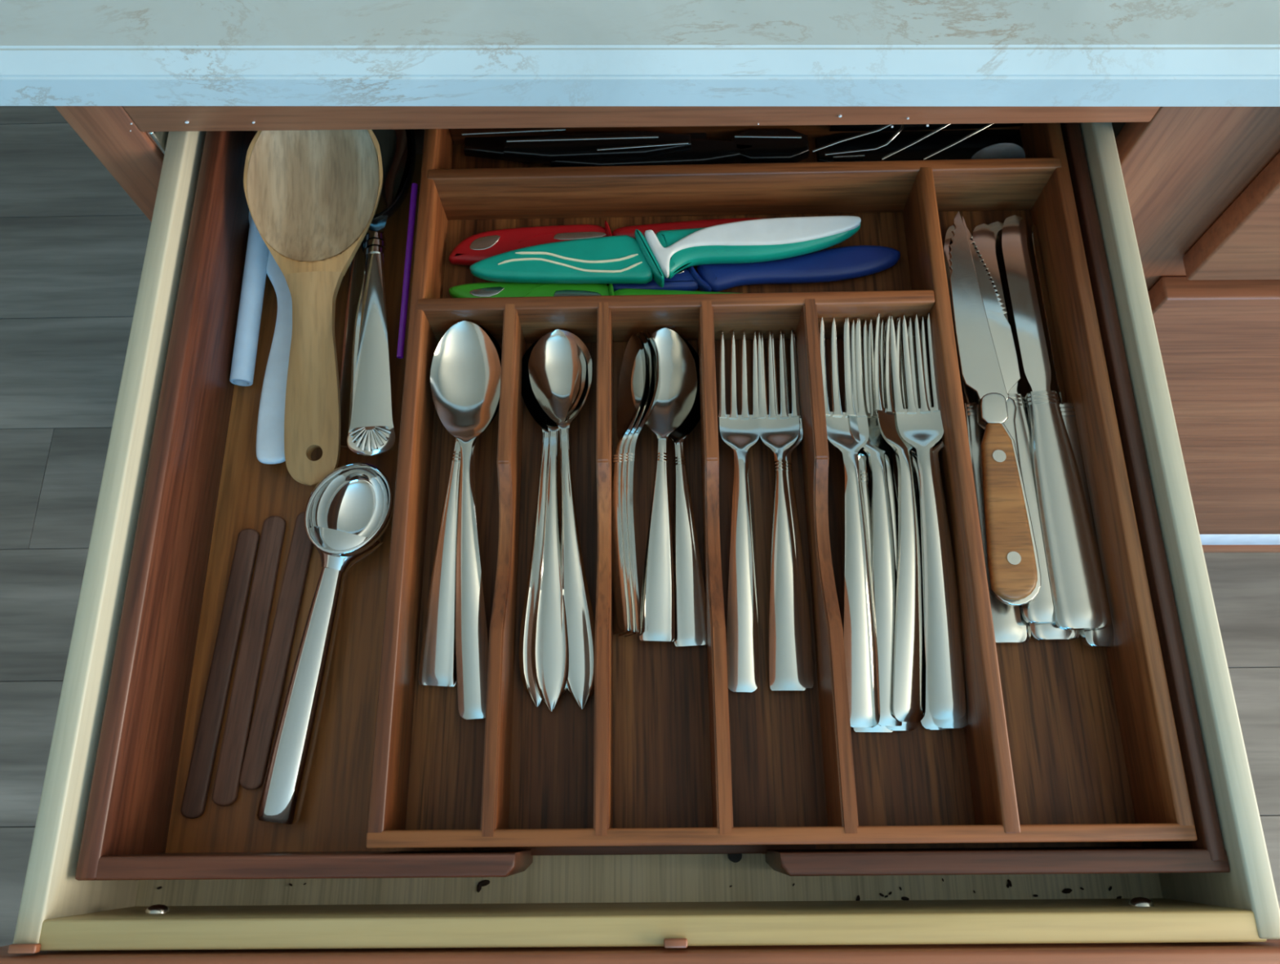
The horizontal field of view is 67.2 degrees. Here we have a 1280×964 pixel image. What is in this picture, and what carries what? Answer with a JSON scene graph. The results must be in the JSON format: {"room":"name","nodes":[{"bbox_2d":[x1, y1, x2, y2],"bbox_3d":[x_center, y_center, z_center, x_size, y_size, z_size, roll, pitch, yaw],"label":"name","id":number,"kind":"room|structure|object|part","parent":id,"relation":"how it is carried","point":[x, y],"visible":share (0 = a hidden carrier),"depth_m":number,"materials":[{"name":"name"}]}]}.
{"room":"kitchen","nodes":[
{"label":"kitchen","id":0,"kind":"room"},
{"bbox_2d":[0,106,1279,946],"bbox_3d":[-0.037,0.649,1.133,7.019,0.050,4.930,-1,70,1],"label":"floor","id":1,"kind":"structure","parent":0,"point":[73,242],"depth_m":1.36,"materials":[{"name":"wood"}]},
{"bbox_2d":[54,106,1279,552],"bbox_3d":[0.497,-0.347,0.991,1.616,0.870,0.630,0,70,1],"label":"base cabinet","id":2,"kind":"object","parent":1,"relation":"on","point":[1202,183],"visible":0.26,"depth_m":0.58,"materials":[{"name":"brown wood"}]},
{"bbox_2d":[0,122,1279,963],"bbox_3d":[0.000,-0.017,0.558,0.600,0.142,0.546,-1,70,1],"label":"drawer","id":3,"kind":"object","parent":2,"relation":"attached to","point":[591,908],"visible":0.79,"depth_m":0.45,"materials":[{"name":"brown wood"}]},
{"bbox_2d":[156,878,1121,901],"bbox_3d":[-0.003,0.208,0.488,0.489,0.002,0.013,-1,70,1],"label":"crumbs","id":4,"kind":"object","parent":3,"relation":"in","point":[484,882],"visible":1,"depth_m":0.48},
{"bbox_2d":[75,122,1230,880],"bbox_3d":[0.002,-0.026,0.536,0.515,0.068,0.454,-1,70,1],"label":"tray","id":5,"kind":"object","parent":3,"relation":"in","point":[1073,757],"visible":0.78,"depth_m":0.50,"materials":[{"name":"brown wood"}]},
{"bbox_2d":[180,528,259,818],"bbox_3d":[-0.227,0.100,0.522,0.012,0.004,0.156,3,70,2],"label":"wooden stick","id":6,"kind":"object","parent":5,"relation":"in","point":[208,732],"visible":1,"depth_m":0.52,"materials":[{"name":"brown wood"}]},
{"bbox_2d":[212,515,286,806],"bbox_3d":[-0.212,0.094,0.524,0.013,0.004,0.157,2,70,2],"label":"wooden stick","id":7,"kind":"object","parent":5,"relation":"in","point":[235,738],"visible":1,"depth_m":0.52,"materials":[{"name":"brown wood"}]},
{"bbox_2d":[229,214,269,386],"bbox_3d":[-0.236,-0.119,0.589,0.013,0.024,0.125,1,70,1],"label":"handle","id":8,"kind":"object","parent":5,"relation":"in","point":[251,298],"visible":0.88,"depth_m":0.58,"materials":[{"name":"plastic"}]},
{"bbox_2d":[248,209,292,464],"bbox_3d":[-0.215,-0.120,0.591,0.072,0.006,0.234,-1,70,1],"label":"handle","id":9,"kind":"object","parent":5,"relation":"in","point":[271,415],"visible":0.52,"depth_m":0.57,"materials":[{"name":"plastic"}]},
{"bbox_2d":[239,511,313,790],"bbox_3d":[-0.196,0.088,0.526,0.012,0.004,0.152,4,70,3],"label":"wooden stick","id":10,"kind":"object","parent":5,"relation":"in","point":[255,764],"visible":0.9,"depth_m":0.52,"materials":[{"name":"brown wood"}]},
{"bbox_2d":[243,129,382,486],"bbox_3d":[-0.200,-0.114,0.559,0.082,0.048,0.227,6,70,3],"label":"wooden spoon","id":11,"kind":"object","parent":5,"relation":"in","point":[313,196],"visible":0.91,"depth_m":0.56,"materials":[{"name":"brown wood"}]},
{"bbox_2d":[243,129,382,275],"bbox_3d":[-0.192,-0.173,0.569,0.082,0.026,0.108,-1,70,1],"label":"bowl","id":12,"kind":"object","parent":11,"relation":"on","point":[313,196],"depth_m":0.57,"materials":[{"name":"brown wood"}]},
{"bbox_3d":[-0.187,-0.059,0.550,0.034,0.010,0.124,-3,81,0],"label":"handle","id":13,"kind":"part","parent":11,"relation":"part of","materials":[{"name":"brown wood"}]},
{"bbox_2d":[256,462,393,825],"bbox_3d":[-0.175,0.080,0.514,0.047,0.027,0.193,12,71,5],"label":"serving spoon","id":14,"kind":"object","parent":5,"relation":"in","point":[347,513],"visible":1,"depth_m":0.51,"materials":[{"name":"silver metal"}]},
{"bbox_3d":[-0.176,0.111,0.506,0.021,0.017,0.132,6,72,3],"label":"handle","id":15,"kind":"part","parent":14,"relation":"part of","materials":[{"name":"silver metal"}]},
{"bbox_2d":[304,462,393,557],"bbox_3d":[-0.160,0.017,0.536,0.047,0.028,0.056,6,72,3],"label":"bowl","id":16,"kind":"object","parent":14,"relation":"on","point":[347,513],"depth_m":0.54,"materials":[{"name":"silver metal"}]},
{"bbox_2d":[339,231,368,448],"bbox_3d":[-0.170,-0.122,0.585,0.020,0.014,0.215,-3,70,0],"label":"handle","id":17,"kind":"object","parent":5,"relation":"in","point":[357,266],"visible":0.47,"depth_m":0.57,"materials":[{"name":"silver metal"}]},
{"bbox_2d":[346,128,407,456],"bbox_3d":[-0.159,-0.126,0.570,0.038,0.016,0.234,-2,70,0],"label":"serving spoon","id":18,"kind":"object","parent":5,"relation":"in","point":[371,432],"visible":0.84,"depth_m":0.55,"materials":[{"name":"silver metal"}]},
{"bbox_3d":[-0.154,-0.083,0.556,0.025,0.006,0.113,-4,73,0],"label":"handle","id":19,"kind":"part","parent":18,"relation":"part of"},
{"bbox_2d":[367,128,407,233],"bbox_3d":[-0.161,-0.193,0.594,0.038,0.010,0.094,-4,73,0],"label":"bowl","id":20,"kind":"object","parent":18,"relation":"on","point":[393,143],"depth_m":0.59,"materials":[{"name":"plastic"}]},
{"bbox_2d":[370,128,416,223],"bbox_3d":[-0.163,-0.211,0.599,0.050,0.036,0.120,-1,70,1],"label":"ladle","id":21,"kind":"object","parent":5,"relation":"in","point":[406,179],"visible":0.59,"depth_m":0.59,"materials":[{"name":"plastic"}]},
{"bbox_2d":[396,182,417,358],"bbox_3d":[-0.136,-0.124,0.564,0.004,0.020,0.107,2,70,2],"label":"straw","id":22,"kind":"object","parent":5,"relation":"in","point":[403,313],"visible":1,"depth_m":0.56,"materials":[{"name":"plastic"}]},
{"bbox_2d":[418,323,501,686],"bbox_3d":[-0.102,0.008,0.516,0.036,0.024,0.198,5,70,3],"label":"spoon","id":23,"kind":"object","parent":5,"relation":"in","point":[437,664],"visible":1,"depth_m":0.50,"materials":[{"name":"silver metal"}]},
{"bbox_3d":[-0.100,0.039,0.504,0.020,0.012,0.132,3,77,2],"label":"handle","id":24,"kind":"part","parent":23,"relation":"part of","materials":[{"name":"silver metal"}]},
{"bbox_2d":[475,323,501,366],"bbox_3d":[-0.095,-0.056,0.533,0.036,0.014,0.067,3,77,2],"label":"bowl","id":25,"kind":"object","parent":23,"relation":"on","point":[488,334],"depth_m":0.54,"materials":[{"name":"silver metal"}]},
{"bbox_2d":[430,320,501,719],"bbox_3d":[-0.092,0.015,0.510,0.039,0.023,0.215,-3,70,0],"label":"spoon","id":26,"kind":"object","parent":5,"relation":"in","point":[465,372],"visible":0.94,"depth_m":0.51,"materials":[{"name":"silver metal"}]},
{"bbox_2d":[430,320,501,444],"bbox_3d":[-0.095,-0.054,0.530,0.039,0.015,0.072,-4,76,0],"label":"bowl","id":27,"kind":"object","parent":26,"relation":"on","point":[465,372],"depth_m":0.53,"materials":[{"name":"silver metal"}]},
{"bbox_3d":[-0.088,0.048,0.496,0.017,0.013,0.143,-4,76,0],"label":"handle","id":28,"kind":"part","parent":26,"relation":"part of","materials":[{"name":"silver metal"}]},
{"bbox_2d":[456,331,502,681],"bbox_3d":[-0.092,0.008,0.519,0.036,0.022,0.195,0,70,1],"label":"spoon","id":29,"kind":"object","parent":5,"relation":"in","point":[500,350],"visible":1,"depth_m":0.52,"materials":[{"name":"silver metal"}]},
{"bbox_3d":[-0.091,0.039,0.507,0.015,0.012,0.130,-1,76,1],"label":"handle","id":30,"kind":"part","parent":29,"relation":"part of","materials":[{"name":"silver metal"}]},
{"bbox_2d":[486,331,502,427],"bbox_3d":[-0.092,-0.055,0.537,0.036,0.013,0.066,-1,76,1],"label":"bowl","id":31,"kind":"object","parent":29,"relation":"on","point":[500,350],"depth_m":0.54,"materials":[{"name":"silver metal"}]},
{"bbox_2d":[519,345,581,707],"bbox_3d":[-0.050,0.015,0.519,0.035,0.018,0.207,-1,70,1],"label":"spoon","id":32,"kind":"object","parent":5,"relation":"in","point":[526,633],"visible":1,"depth_m":0.50,"materials":[{"name":"silver metal"}]},
{"bbox_3d":[-0.052,0.043,0.508,0.020,0.012,0.148,0,73,1],"label":"handle","id":33,"kind":"part","parent":32,"relation":"part of","materials":[{"name":"silver metal"}]},
{"bbox_2d":[521,345,581,432],"bbox_3d":[-0.051,-0.054,0.547,0.035,0.012,0.059,0,73,1],"label":"bowl","id":34,"kind":"object","parent":32,"relation":"on","point":[544,428],"depth_m":0.54,"materials":[{"name":"silver metal"}]},
{"bbox_2d":[522,337,586,711],"bbox_3d":[-0.051,0.015,0.517,0.036,0.018,0.210,1,70,2],"label":"spoon","id":35,"kind":"object","parent":5,"relation":"in","point":[549,641],"visible":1,"depth_m":0.50,"materials":[{"name":"silver metal"}]},
{"bbox_3d":[-0.046,0.043,0.505,0.021,0.013,0.151,-1,73,1],"label":"handle","id":36,"kind":"part","parent":35,"relation":"part of","materials":[{"name":"silver metal"}]},
{"bbox_2d":[522,337,586,431],"bbox_3d":[-0.048,-0.055,0.545,0.036,0.013,0.060,-1,73,1],"label":"bowl","id":37,"kind":"object","parent":35,"relation":"on","point":[552,426],"depth_m":0.54,"materials":[{"name":"silver metal"}]},
{"bbox_2d":[528,328,595,709],"bbox_3d":[-0.042,0.014,0.516,0.036,0.019,0.210,-2,70,0],"label":"spoon","id":38,"kind":"object","parent":5,"relation":"in","point":[553,364],"visible":0.98,"depth_m":0.51,"materials":[{"name":"silver metal"}]},
{"bbox_2d":[528,328,591,428],"bbox_3d":[-0.044,-0.056,0.543,0.036,0.013,0.060,-5,74,-1],"label":"bowl","id":39,"kind":"object","parent":38,"relation":"on","point":[553,364],"depth_m":0.55,"materials":[{"name":"silver metal"}]},
{"bbox_3d":[-0.035,0.042,0.504,0.021,0.013,0.151,-5,74,-1],"label":"handle","id":40,"kind":"part","parent":38,"relation":"part of","materials":[{"name":"silver metal"}]},
{"bbox_2d":[462,128,706,163],"bbox_3d":[-0.035,-0.218,0.605,0.154,0.023,0.029,-1,70,1],"label":"utensil","id":41,"kind":"object","parent":5,"relation":"in","point":[491,148],"visible":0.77,"depth_m":0.60,"materials":[{"name":"plastic"}]},
{"bbox_2d":[448,281,733,297],"bbox_3d":[-0.019,-0.108,0.566,0.188,0.011,0.021,4,70,2],"label":"paring knife","id":42,"kind":"object","parent":5,"relation":"in","point":[496,289],"visible":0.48,"depth_m":0.56,"materials":[{"name":"green plastic"}]},
{"bbox_3d":[0.030,-0.106,0.564,0.092,0.010,0.013,2,70,2],"label":"handle","id":43,"kind":"part","parent":42,"relation":"part of","materials":[{"name":"green plastic"}]},
{"bbox_2d":[503,130,691,164],"bbox_3d":[-0.026,-0.209,0.593,0.116,0.019,0.018,-2,70,0],"label":"utensil","id":44,"kind":"object","parent":5,"relation":"in","point":[544,149],"visible":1,"depth_m":0.59,"materials":[{"name":"plastic"}]},
{"bbox_2d":[448,217,769,265],"bbox_3d":[-0.014,-0.148,0.581,0.203,0.011,0.024,-5,70,-1],"label":"paring knife","id":45,"kind":"object","parent":5,"relation":"in","point":[477,247],"visible":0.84,"depth_m":0.58,"materials":[{"name":"red plastic"}]},
{"bbox_3d":[0.035,-0.152,0.582,0.105,0.010,0.012,-4,70,0],"label":"handle","id":46,"kind":"part","parent":45,"relation":"part of","materials":[{"name":"red plastic"}]},
{"bbox_2d":[611,334,648,635],"bbox_3d":[-0.008,-0.003,0.516,0.018,0.031,0.168,4,70,2],"label":"teaspoon","id":47,"kind":"object","parent":5,"relation":"in","point":[627,415],"visible":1,"depth_m":0.52,"materials":[{"name":"silver metal"}]},
{"bbox_3d":[-0.011,0.028,0.507,0.010,0.017,0.103,11,71,-25],"label":"handle","id":48,"kind":"part","parent":47,"relation":"part of","materials":[{"name":"silver metal"}]},
{"bbox_2d":[616,334,648,441],"bbox_3d":[-0.004,-0.052,0.534,0.015,0.035,0.064,11,71,-25],"label":"bowl","id":49,"kind":"object","parent":47,"relation":"on","point":[627,415],"depth_m":0.54,"materials":[{"name":"silver metal"}]},
{"bbox_2d":[617,332,654,636],"bbox_3d":[-0.005,-0.004,0.516,0.019,0.031,0.170,4,70,2],"label":"teaspoon","id":50,"kind":"object","parent":5,"relation":"in","point":[644,339],"visible":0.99,"depth_m":0.51,"materials":[{"name":"silver metal"}]},
{"bbox_3d":[-0.009,0.028,0.507,0.010,0.018,0.104,11,71,-25],"label":"handle","id":51,"kind":"part","parent":50,"relation":"part of","materials":[{"name":"silver metal"}]},
{"bbox_2d":[625,332,654,439],"bbox_3d":[-0.001,-0.052,0.534,0.015,0.036,0.065,11,71,-25],"label":"bowl","id":52,"kind":"object","parent":50,"relation":"on","point":[644,339],"depth_m":0.52,"materials":[{"name":"silver metal"}]},
{"bbox_2d":[623,330,660,637],"bbox_3d":[-0.002,-0.004,0.516,0.019,0.032,0.171,4,70,2],"label":"teaspoon","id":53,"kind":"object","parent":5,"relation":"in","point":[631,450],"visible":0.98,"depth_m":0.51,"materials":[{"name":"silver metal"}]},
{"bbox_3d":[-0.006,0.028,0.507,0.010,0.018,0.105,11,71,-25],"label":"handle","id":54,"kind":"part","parent":53,"relation":"part of","materials":[{"name":"silver metal"}]},
{"bbox_2d":[631,330,660,439],"bbox_3d":[0.002,-0.053,0.534,0.015,0.036,0.066,11,71,-25],"label":"bowl","id":55,"kind":"object","parent":53,"relation":"on","point":[651,340],"depth_m":0.52,"materials":[{"name":"silver metal"}]},
{"bbox_2d":[550,138,751,167],"bbox_3d":[0.007,-0.204,0.594,0.126,0.021,0.018,-3,70,0],"label":"utensil","id":56,"kind":"object","parent":5,"relation":"in","point":[703,151],"visible":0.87,"depth_m":0.59,"materials":[{"name":"plastic"}]},
{"bbox_2d":[631,328,697,641],"bbox_3d":[0.011,-0.003,0.518,0.037,0.017,0.175,1,70,2],"label":"teaspoon","id":57,"kind":"object","parent":5,"relation":"in","point":[678,376],"visible":1,"depth_m":0.51,"materials":[{"name":"silver metal"}]},
{"bbox_3d":[0.010,0.029,0.507,0.018,0.010,0.108,1,74,2],"label":"handle","id":58,"kind":"part","parent":57,"relation":"part of","materials":[{"name":"silver metal"}]},
{"bbox_2d":[631,328,697,439],"bbox_3d":[0.013,-0.053,0.537,0.037,0.013,0.068,3,70,2],"label":"bowl","id":59,"kind":"object","parent":57,"relation":"on","point":[678,376],"depth_m":0.54,"materials":[{"name":"silver metal"}]},
{"bbox_2d":[469,215,861,287],"bbox_3d":[0.016,-0.132,0.563,0.231,0.013,0.036,-5,70,-1],"label":"paring knife","id":60,"kind":"object","parent":5,"relation":"in","point":[620,259],"visible":1,"depth_m":0.56,"materials":[{"name":"teal plastic"}]},
{"bbox_3d":[0.070,-0.139,0.565,0.123,0.011,0.031,-6,70,-1],"label":"handle","id":61,"kind":"part","parent":60,"relation":"part of","materials":[{"name":"teal plastic"}]},
{"bbox_2d":[667,335,706,647],"bbox_3d":[0.022,-0.001,0.523,0.037,0.016,0.178,-3,70,0],"label":"teaspoon","id":62,"kind":"object","parent":5,"relation":"in","point":[691,613],"visible":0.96,"depth_m":0.51,"materials":[{"name":"silver metal"}]},
{"bbox_2d":[667,335,700,443],"bbox_3d":[0.019,-0.051,0.543,0.037,0.014,0.069,-2,70,0],"label":"bowl","id":63,"kind":"object","parent":62,"relation":"on","point":[692,419],"depth_m":0.54,"materials":[{"name":"silver metal"}]},
{"bbox_3d":[0.024,0.031,0.511,0.018,0.011,0.110,-3,73,0],"label":"handle","id":64,"kind":"part","parent":62,"relation":"part of","materials":[{"name":"silver metal"}]},
{"bbox_2d":[718,331,759,693],"bbox_3d":[0.054,0.010,0.519,0.024,0.016,0.202,1,70,1],"label":"fork","id":65,"kind":"object","parent":5,"relation":"in","point":[740,433],"visible":0.99,"depth_m":0.51,"materials":[{"name":"silver metal"}]},
{"bbox_3d":[0.053,0.044,0.506,0.017,0.012,0.129,1,73,1],"label":"handle","id":66,"kind":"part","parent":65,"relation":"part of","materials":[{"name":"silver metal"}]},
{"bbox_2d":[612,245,900,292],"bbox_3d":[0.069,-0.124,0.572,0.174,0.010,0.022,-7,70,-1],"label":"paring knife","id":67,"kind":"object","parent":5,"relation":"in","point":[843,263],"visible":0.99,"depth_m":0.57,"materials":[{"name":"blue plastic"}]},
{"bbox_2d":[729,128,808,163],"bbox_3d":[0.080,-0.210,0.595,0.048,0.020,0.024,-1,70,1],"label":"utensil","id":68,"kind":"object","parent":5,"relation":"in","point":[773,145],"visible":0.95,"depth_m":0.59,"materials":[{"name":"plastic"}]},
{"bbox_2d":[365,122,1196,848],"bbox_3d":[0.061,-0.028,0.531,0.373,0.059,0.427,-1,70,1],"label":"tray","id":69,"kind":"object","parent":5,"relation":"on","point":[1073,744],"depth_m":0.50,"materials":[{"name":"brown wood"}]},
{"bbox_2d":[757,330,806,690],"bbox_3d":[0.076,0.009,0.516,0.024,0.016,0.201,1,70,1],"label":"fork","id":70,"kind":"object","parent":5,"relation":"in","point":[779,433],"visible":1,"depth_m":0.50,"materials":[{"name":"silver metal"}]},
{"bbox_3d":[0.075,0.043,0.503,0.018,0.012,0.129,-2,72,8],"label":"handle","id":71,"kind":"part","parent":70,"relation":"part of","materials":[{"name":"silver metal"}]},
{"bbox_2d":[760,333,813,688],"bbox_3d":[0.079,0.009,0.519,0.024,0.015,0.200,0,70,1],"label":"fork","id":72,"kind":"object","parent":5,"relation":"in","point":[796,529],"visible":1,"depth_m":0.51,"materials":[{"name":"silver metal"}]},
{"bbox_3d":[0.079,0.043,0.507,0.018,0.012,0.128,0,72,1],"label":"handle","id":73,"kind":"part","parent":72,"relation":"part of","materials":[{"name":"silver metal"}]},
{"bbox_2d":[818,316,879,728],"bbox_3d":[0.111,0.015,0.506,0.026,0.020,0.221,0,70,1],"label":"fork","id":74,"kind":"object","parent":5,"relation":"in","point":[860,628],"visible":0.96,"depth_m":0.49,"materials":[{"name":"silver metal"}]},
{"bbox_3d":[0.111,0.052,0.491,0.018,0.013,0.142,2,74,-4],"label":"handle","id":75,"kind":"part","parent":74,"relation":"part of","materials":[{"name":"silver metal"}]},
{"bbox_2d":[830,322,893,732],"bbox_3d":[0.118,0.018,0.511,0.026,0.023,0.222,0,70,1],"label":"fork","id":76,"kind":"object","parent":5,"relation":"in","point":[863,457],"visible":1,"depth_m":0.51,"materials":[{"name":"silver metal"}]},
{"bbox_3d":[0.118,0.056,0.497,0.020,0.013,0.143,0,75,1],"label":"handle","id":77,"kind":"part","parent":76,"relation":"part of","materials":[{"name":"silver metal"}]},
{"bbox_2d":[844,317,902,725],"bbox_3d":[0.126,0.015,0.509,0.026,0.022,0.220,-1,70,1],"label":"fork","id":78,"kind":"object","parent":5,"relation":"in","point":[884,569],"visible":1,"depth_m":0.50,"materials":[{"name":"silver metal"}]},
{"bbox_3d":[0.126,0.052,0.494,0.018,0.013,0.141,2,74,-7],"label":"handle","id":79,"kind":"part","parent":78,"relation":"part of","materials":[{"name":"silver metal"}]},
{"bbox_2d":[850,320,918,730],"bbox_3d":[0.131,0.017,0.510,0.026,0.022,0.222,-1,70,1],"label":"fork","id":80,"kind":"object","parent":5,"relation":"in","point":[893,492],"visible":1,"depth_m":0.53,"materials":[{"name":"silver metal"}]},
{"bbox_3d":[0.131,0.054,0.495,0.018,0.013,0.142,1,75,-5],"label":"handle","id":81,"kind":"part","parent":80,"relation":"part of","materials":[{"name":"silver metal"}]},
{"bbox_2d":[873,313,925,722],"bbox_3d":[0.138,0.013,0.506,0.025,0.024,0.218,0,70,1],"label":"fork","id":82,"kind":"object","parent":5,"relation":"in","point":[909,655],"visible":1,"depth_m":0.49,"materials":[{"name":"silver metal"}]},
{"bbox_3d":[0.137,0.050,0.492,0.018,0.013,0.140,7,74,-18],"label":"handle","id":83,"kind":"part","parent":82,"relation":"part of","materials":[{"name":"silver metal"}]},
{"bbox_2d":[884,321,951,729],"bbox_3d":[0.149,0.017,0.512,0.026,0.021,0.222,-1,70,1],"label":"fork","id":84,"kind":"object","parent":5,"relation":"in","point":[927,722],"visible":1,"depth_m":0.48,"materials":[{"name":"silver metal"}]},
{"bbox_3d":[0.149,0.055,0.497,0.018,0.013,0.142,-1,75,1],"label":"handle","id":85,"kind":"part","parent":84,"relation":"part of","materials":[{"name":"silver metal"}]},
{"bbox_2d":[814,128,1023,162],"bbox_3d":[0.179,-0.210,0.605,0.137,0.013,0.037,-1,70,1],"label":"utensil","id":86,"kind":"object","parent":5,"relation":"in","point":[996,144],"visible":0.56,"depth_m":0.60,"materials":[{"name":"plastic"}]},
{"bbox_2d":[812,123,1024,160],"bbox_3d":[0.175,-0.210,0.584,0.144,0.025,0.041,-1,70,1],"label":"wire whisk","id":87,"kind":"object","parent":86,"relation":"on","point":[871,129],"visible":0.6,"depth_m":0.58,"materials":[{"name":"silver metal"}]},
{"bbox_3d":[0.183,-0.224,0.594,0.130,0.014,0.008,-1,70,1],"label":"handle","id":88,"kind":"part","parent":87,"relation":"part of","materials":[{"name":"silver plastic"}]},
{"bbox_2d":[890,313,965,719],"bbox_3d":[0.151,0.013,0.505,0.026,0.022,0.217,0,70,1],"label":"fork","id":89,"kind":"object","parent":5,"relation":"in","point":[922,428],"visible":1,"depth_m":0.49,"materials":[{"name":"silver metal"}]},
{"bbox_3d":[0.151,0.049,0.491,0.018,0.013,0.139,-3,74,7],"label":"handle","id":90,"kind":"part","parent":89,"relation":"part of","materials":[{"name":"silver metal"}]},
{"bbox_2d":[896,316,968,728],"bbox_3d":[0.154,0.016,0.508,0.026,0.023,0.221,0,70,1],"label":"fork","id":91,"kind":"object","parent":5,"relation":"in","point":[962,722],"visible":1,"depth_m":0.51,"materials":[{"name":"silver metal"}]},
{"bbox_3d":[0.154,0.053,0.493,0.018,0.013,0.142,-2,75,6],"label":"handle","id":92,"kind":"part","parent":91,"relation":"part of","materials":[{"name":"silver metal"}]},
{"bbox_2d":[943,225,1031,644],"bbox_3d":[0.189,-0.036,0.538,0.026,0.009,0.253,0,70,1],"label":"table knife","id":93,"kind":"object","parent":5,"relation":"in","point":[1010,627],"visible":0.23,"depth_m":0.52,"materials":[{"name":"grey metal"}]},
{"bbox_3d":[0.189,-0.099,0.560,0.017,0.001,0.120,0,70,1],"label":"blade","id":94,"kind":"part","parent":93,"relation":"part of","materials":[{"name":"silver metal"}]},
{"bbox_2d":[948,210,1040,606],"bbox_3d":[0.189,-0.048,0.521,0.028,0.011,0.232,-1,70,1],"label":"steak knife","id":95,"kind":"object","parent":93,"relation":"on","point":[1013,563],"visible":1,"depth_m":0.51,"materials":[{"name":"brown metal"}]},
{"bbox_3d":[0.182,-0.099,0.539,0.022,0.002,0.122,-6,70,-1],"label":"blade","id":96,"kind":"part","parent":95,"relation":"part of","materials":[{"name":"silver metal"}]},
{"bbox_3d":[0.189,0.020,0.518,0.026,0.009,0.134,0,70,1],"label":"handle","id":97,"kind":"part","parent":93,"relation":"part of","materials":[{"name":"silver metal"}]},
{"bbox_2d":[972,223,1055,623],"bbox_3d":[0.205,-0.041,0.533,0.024,0.008,0.240,-2,70,0],"label":"table knife","id":98,"kind":"object","parent":5,"relation":"in","point":[1041,610],"visible":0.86,"depth_m":0.52,"materials":[{"name":"grey metal"}]},
{"bbox_2d":[961,216,1024,485],"bbox_3d":[0.197,-0.049,0.528,0.023,0.008,0.224,-1,70,1],"label":"steak knife","id":99,"kind":"object","parent":98,"relation":"on","point":[1000,328],"visible":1,"depth_m":0.54,"materials":[{"name":"silver metal"}]},
{"bbox_3d":[0.196,-0.100,0.543,0.023,0.001,0.117,-1,70,1],"label":"blade","id":100,"kind":"part","parent":99,"relation":"part of","materials":[{"name":"silver metal"}]},
{"bbox_3d":[0.198,0.005,0.509,0.013,0.007,0.110,1,70,1],"label":"handle","id":101,"kind":"part","parent":99,"relation":"part of","materials":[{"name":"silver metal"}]},
{"bbox_3d":[0.204,-0.100,0.554,0.016,0.001,0.114,-2,70,0],"label":"blade","id":102,"kind":"part","parent":98,"relation":"part of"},
{"bbox_3d":[0.207,0.012,0.513,0.024,0.008,0.127,-2,70,0],"label":"handle","id":103,"kind":"part","parent":98,"relation":"part of","materials":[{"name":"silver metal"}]},
{"bbox_2d":[988,221,1079,640],"bbox_3d":[0.213,-0.038,0.538,0.026,0.009,0.253,-1,70,1],"label":"table knife","id":104,"kind":"object","parent":5,"relation":"in","point":[1039,632],"visible":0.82,"depth_m":0.55,"materials":[{"name":"grey metal"}]},
{"bbox_3d":[0.213,-0.100,0.560,0.017,0.001,0.120,-1,70,1],"label":"blade","id":105,"kind":"part","parent":104,"relation":"part of","materials":[{"name":"silver metal"}]},
{"bbox_3d":[0.214,0.018,0.518,0.026,0.009,0.134,-1,70,1],"label":"handle","id":106,"kind":"part","parent":104,"relation":"part of","materials":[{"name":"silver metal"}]},
{"bbox_2d":[1001,214,1111,630],"bbox_3d":[0.222,-0.042,0.530,0.028,0.009,0.249,-1,69,1],"label":"table knife","id":107,"kind":"object","parent":5,"relation":"in","point":[1077,586],"visible":1,"depth_m":0.51,"materials":[{"name":"grey metal"}]},
{"bbox_3d":[0.222,-0.103,0.553,0.017,0.001,0.118,-1,69,1],"label":"blade","id":108,"kind":"part","parent":107,"relation":"part of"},
{"bbox_3d":[0.223,0.013,0.509,0.028,0.009,0.132,-1,69,1],"label":"handle","id":109,"kind":"part","parent":107,"relation":"part of","materials":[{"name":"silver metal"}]},
{"bbox_2d":[1031,223,1113,648],"bbox_3d":[0.236,-0.035,0.533,0.024,0.014,0.253,-1,70,1],"label":"table knife","id":110,"kind":"object","parent":5,"relation":"in","point":[1104,637],"visible":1,"depth_m":0.53,"materials":[{"name":"grey metal"}]},
{"bbox_3d":[0.236,-0.098,0.555,0.014,0.012,0.120,2,70,-9],"label":"blade","id":111,"kind":"part","parent":110,"relation":"part of","materials":[{"name":"silver metal"}]},
{"bbox_3d":[0.237,0.021,0.514,0.024,0.009,0.134,2,70,-9],"label":"handle","id":112,"kind":"part","parent":110,"relation":"part of","materials":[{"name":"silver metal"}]},
{"bbox_2d":[0,0,1279,106],"bbox_3d":[0.366,-0.513,0.574,1.970,0.030,0.690,1,70,1],"label":"countertop","id":113,"kind":"structure","parent":2,"relation":"on","point":[53,52],"depth_m":0.46,"materials":[{"name":"stone"}]},
{"bbox_3d":[0.000,-0.215,0.517,0.563,0.050,0.020,0,70,1],"label":"frame rail","id":114,"kind":"part","parent":2,"relation":"part of","materials":[{"name":"brown wood"}]},
{"bbox_3d":[0.819,-0.040,0.937,0.894,0.576,0.019,0,70,1],"label":"drawer","id":115,"kind":"part","parent":2,"relation":"part of","materials":[{"name":"brown wood"}]},
{"bbox_3d":[0.812,-0.173,0.569,0.892,0.160,0.019,0,70,1],"label":"drawer","id":116,"kind":"part","parent":2,"relation":"part of","materials":[{"name":"brown wood"}]},
{"bbox_3d":[0.503,0.066,1.238,1.616,0.048,0.019,0,70,1],"label":"trim","id":117,"kind":"part","parent":2,"relation":"part of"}
]}

